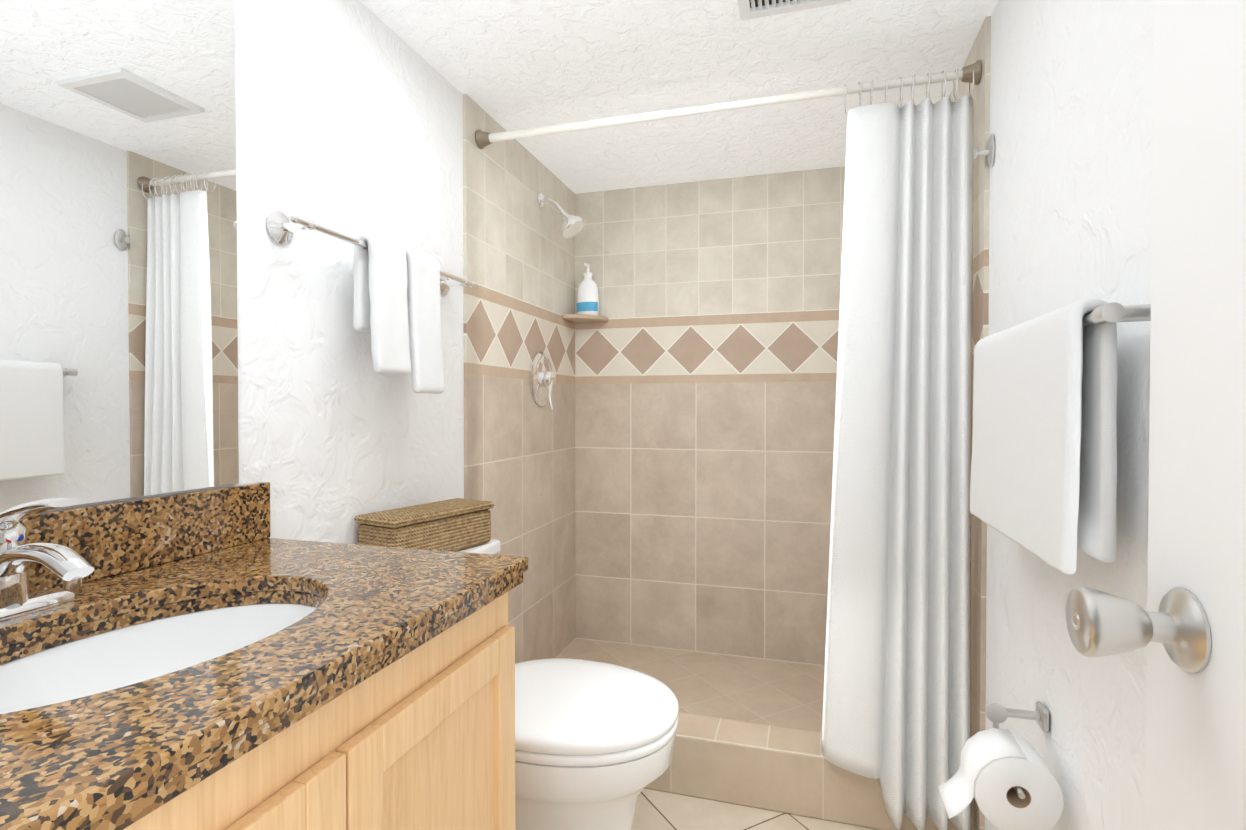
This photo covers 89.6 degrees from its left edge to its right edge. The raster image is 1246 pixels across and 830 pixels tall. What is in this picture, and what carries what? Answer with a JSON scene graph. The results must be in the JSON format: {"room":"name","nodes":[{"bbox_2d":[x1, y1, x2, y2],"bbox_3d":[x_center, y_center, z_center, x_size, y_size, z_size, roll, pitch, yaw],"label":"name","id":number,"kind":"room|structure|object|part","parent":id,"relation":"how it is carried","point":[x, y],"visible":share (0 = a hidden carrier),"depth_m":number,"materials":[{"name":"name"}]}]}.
{"room":"bathroom","nodes":[
{"label":"bathroom","id":0,"kind":"room"},
{"bbox_2d":[45,0,463,544],"bbox_3d":[-0.761,0.077,1.398,0.100,2.213,3.585,0,1,16],"label":"wall","id":1,"kind":"structure","parent":0,"point":[349,117],"depth_m":1.48,"materials":[{"name":"white paint"}]},
{"bbox_2d":[0,0,238,512],"bbox_3d":[-0.870,-0.395,0.827,0.005,1.068,0.820,0,1,16],"label":"mirror","id":2,"kind":"object","parent":1,"relation":"attached to","point":[118,307],"visible":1,"depth_m":1.01,"materials":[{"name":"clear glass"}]},
{"bbox_2d":[19,482,269,591],"bbox_3d":[-0.854,0.199,0.859,0.020,0.114,0.885,0,1,16],"label":"backsplash","id":3,"kind":"structure","parent":1,"relation":"attached to","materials":[{"name":"stone"}]},
{"bbox_2d":[267,211,474,393],"bbox_3d":[-0.579,-0.244,1.609,0.124,0.378,0.720,0,1,16],"label":"towel rail","id":4,"kind":"object","parent":1,"relation":"attached to","point":[398,288],"visible":1,"depth_m":1.53,"materials":[{"name":"white fabric"}]},
{"bbox_2d":[353,232,410,374],"bbox_3d":[-0.585,-0.265,1.525,0.079,0.332,0.129,0,1,16],"label":"towel","id":5,"kind":"object","parent":4,"relation":"hanging from","point":[380,309],"depth_m":1.49,"materials":[{"name":"white fabric"}]},
{"bbox_2d":[403,247,444,393],"bbox_3d":[-0.541,-0.245,1.666,0.083,0.378,0.129,0,1,16],"label":"towel","id":6,"kind":"object","parent":4,"relation":"hanging from","point":[423,270],"depth_m":1.64,"materials":[{"name":"white fabric"}]},
{"bbox_2d":[463,94,575,663],"bbox_3d":[-0.371,0.062,2.524,0.012,2.213,1.005,0,1,16],"label":"wall tile","id":7,"kind":"structure","parent":1,"relation":"attached to","point":[518,303],"depth_m":2.43,"materials":[{"name":"beige tile"}]},
{"bbox_2d":[530,352,555,409],"bbox_3d":[-0.304,-0.140,2.592,0.075,0.239,0.224,0,1,16],"label":"shower valve","id":8,"kind":"object","parent":7,"relation":"attached to","point":[542,379],"visible":1,"depth_m":2.56,"materials":[{"name":"silver metal"}]},
{"bbox_2d":[538,193,583,237],"bbox_3d":[-0.250,-0.822,2.567,0.187,0.193,0.110,0,1,16],"label":"shower head","id":9,"kind":"object","parent":7,"relation":"attached to","point":[571,226],"visible":1,"depth_m":2.55},
{"bbox_2d":[563,314,607,322],"bbox_3d":[-0.170,-0.446,2.881,0.165,0.020,0.165,0,1,16],"label":"corner shelf","id":10,"kind":"object","parent":7,"relation":"attached to","point":[581,318],"visible":1,"depth_m":2.86,"materials":[{"name":"tile"}]},
{"bbox_2d":[577,263,598,314],"bbox_3d":[-0.164,-0.576,2.898,0.105,0.238,0.070,0,1,16],"label":"soap bottle","id":11,"kind":"object","parent":10,"relation":"on","point":[587,299],"visible":0.9,"depth_m":2.88,"materials":[{"name":"white plastic"}]},
{"bbox_2d":[475,60,981,829],"bbox_3d":[0.228,0.078,1.880,1.499,2.062,0.123,0,1,16],"label":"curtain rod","id":12,"kind":"object","parent":7,"relation":"attached to","point":[897,690],"visible":0.96,"depth_m":1.73,"materials":[{"name":"white fabric"}]},
{"bbox_2d":[359,0,997,193],"bbox_3d":[0.019,-1.067,1.153,1.726,0.080,3.585,0,1,16],"label":"ceiling","id":13,"kind":"structure","parent":0,"point":[509,65],"depth_m":1.88,"materials":[{"name":"white paint"}]},
{"bbox_2d":[737,0,851,20],"bbox_3d":[0.396,-1.023,1.453,0.270,0.013,0.270,0,1,16],"label":"ceiling vent","id":14,"kind":"object","parent":13,"relation":"in","point":[750,9],"visible":0.96,"depth_m":1.57,"materials":[{"name":"white metal"}]},
{"bbox_2d":[632,788,878,829],"bbox_3d":[0.019,1.216,1.184,1.726,0.060,3.585,0,1,16],"label":"floor","id":15,"kind":"structure","parent":0,"point":[659,810],"depth_m":1.83,"materials":[{"name":"tile"}]},
{"bbox_2d":[0,482,527,829],"bbox_3d":[-0.578,0.647,0.784,0.595,1.090,0.885,0,1,16],"label":"bathroom vanity","id":16,"kind":"object","parent":15,"relation":"on","point":[215,659],"visible":1,"depth_m":0.81,"materials":[{"name":"brown stone"}]},
{"bbox_2d":[0,497,93,620],"bbox_3d":[-0.746,0.179,0.788,0.182,0.155,0.164,0,1,16],"label":"faucet","id":17,"kind":"object","parent":16,"relation":"on","point":[17,603],"depth_m":0.79,"materials":[{"name":"silver metal"}]},
{"bbox_2d":[0,604,316,713],"bbox_3d":[-0.579,0.376,0.762,0.382,0.145,0.522,0,1,16],"label":"sink","id":18,"kind":"object","parent":16,"relation":"in","point":[125,652],"depth_m":0.89,"materials":[{"name":"white ceramic"}]},
{"bbox_3d":[-0.371,0.726,0.500,0.019,0.703,0.411,0,1,16],"label":"door","id":19,"kind":"part","parent":16,"relation":"part of","materials":[{"name":"brown wood"}]},
{"bbox_3d":[-0.254,0.720,0.898,0.019,0.703,0.411,0,1,16],"label":"door","id":20,"kind":"part","parent":16,"relation":"part of","materials":[{"name":"brown wood"}]},
{"bbox_2d":[454,539,678,829],"bbox_3d":[-0.252,0.772,1.557,0.784,0.817,0.456,0,1,16],"label":"toilet","id":21,"kind":"object","parent":15,"relation":"on","point":[594,744],"visible":0.5,"depth_m":1.38,"materials":[{"name":"white ceramic"}]},
{"bbox_2d":[354,498,493,551],"bbox_3d":[-0.511,0.302,1.653,0.146,0.115,0.350,0,1,30],"label":"basket","id":22,"kind":"object","parent":21,"relation":"on","point":[455,524],"visible":0.83,"depth_m":1.59,"materials":[{"name":"wicker"}]},
{"bbox_3d":[-0.521,0.383,1.631,0.222,0.042,0.456,0,1,16],"label":"tank lid","id":23,"kind":"part","parent":21,"relation":"part of","materials":[{"name":"white ceramic"}]},
{"bbox_3d":[-0.153,0.957,1.531,0.568,0.447,0.428,0,1,16],"label":"bowl","id":24,"kind":"part","parent":21,"relation":"part of","materials":[{"name":"white ceramic"}]},
{"bbox_3d":[-0.127,0.721,1.520,0.522,0.022,0.428,0,1,16],"label":"seat","id":25,"kind":"part","parent":21,"relation":"part of","materials":[{"name":"white plastic"}]},
{"bbox_3d":[-0.126,0.686,1.519,0.522,0.044,0.432,0,1,16],"label":"lid","id":26,"kind":"part","parent":21,"relation":"part of","materials":[{"name":"white plastic"}]},
{"bbox_2d":[557,639,824,731],"bbox_3d":[0.387,1.125,2.435,1.526,0.090,0.775,0,1,16],"label":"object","id":27,"kind":"structure","parent":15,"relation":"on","point":[773,693],"depth_m":2.54,"materials":[{"name":"tile"}]},
{"bbox_2d":[645,712,973,829],"bbox_3d":[0.257,1.082,1.992,1.526,0.186,0.148,0,1,16],"label":"curb","id":28,"kind":"object","parent":15,"relation":"on","point":[779,769],"visible":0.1,"depth_m":1.87,"materials":[{"name":"tile"}]},
{"bbox_2d":[985,0,1153,829],"bbox_3d":[0.799,0.083,0.940,0.100,2.213,3.585,0,1,16],"label":"wall","id":29,"kind":"structure","parent":0,"point":[1071,131],"depth_m":1.09,"materials":[{"name":"white paint"}]},
{"bbox_2d":[949,16,990,829],"bbox_3d":[1.085,0.067,2.109,0.012,2.213,0.980,0,1,16],"label":"wall tile","id":30,"kind":"structure","parent":29,"relation":"attached to","point":[980,49],"depth_m":1.67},
{"bbox_2d":[973,134,994,166],"bbox_3d":[0.923,-0.676,1.608,0.042,0.082,0.048,0,1,16],"label":"robe hook","id":31,"kind":"object","parent":29,"relation":"attached to","point":[989,152],"visible":1,"depth_m":1.60,"materials":[{"name":"silver metal"}]},
{"bbox_2d":[938,701,1063,829],"bbox_3d":[0.712,0.658,1.188,0.200,0.176,0.189,0,1,16],"label":"toilet paper holder","id":32,"kind":"object","parent":29,"relation":"attached to","point":[1005,779],"visible":0.98,"depth_m":1.12,"materials":[{"name":"white paper"}]},
{"bbox_3d":[0.822,0.592,1.229,0.012,0.044,0.048,0,1,16],"label":"plate","id":33,"kind":"part","parent":32,"relation":"part of","materials":[{"name":"silver metal"}]},
{"bbox_2d":[970,298,1150,574],"bbox_3d":[0.742,0.028,1.118,0.107,0.391,0.662,0,1,16],"label":"towel rail","id":34,"kind":"object","parent":29,"relation":"attached to","point":[1043,485],"visible":0.98,"depth_m":0.93,"materials":[{"name":"white fabric"}]},
{"bbox_3d":[0.511,0.057,2.840,1.526,2.213,0.100,0,1,16],"label":"wall","id":35,"kind":"structure","parent":0,"visible":0},
{"bbox_2d":[575,166,844,665],"bbox_3d":[0.495,0.058,2.787,1.502,2.213,0.012,0,1,16],"label":"wall tile","id":36,"kind":"structure","parent":35,"relation":"attached to","point":[705,373],"depth_m":2.81,"materials":[{"name":"beige tile"}]},
{"bbox_3d":[0.451,0.096,-0.044,0.014,2.213,0.100,0,1,16],"label":"wall","id":37,"kind":"structure","parent":0,"visible":0},
{"bbox_2d":[1145,0,1245,829],"bbox_3d":[0.550,0.170,0.396,0.035,2.037,0.760,0,1,16],"label":"door leaf","id":38,"kind":"structure","parent":37,"relation":"in","point":[1195,751],"depth_m":0.67,"materials":[{"name":"white paint"}]},
{"bbox_2d":[1066,587,1211,672],"bbox_3d":[0.566,0.234,0.700,0.104,0.088,0.088,0,1,16],"label":"door knob","id":39,"kind":"object","parent":38,"relation":"attached to","point":[1102,624],"depth_m":0.68,"materials":[{"name":"silver metal"}]}
]}

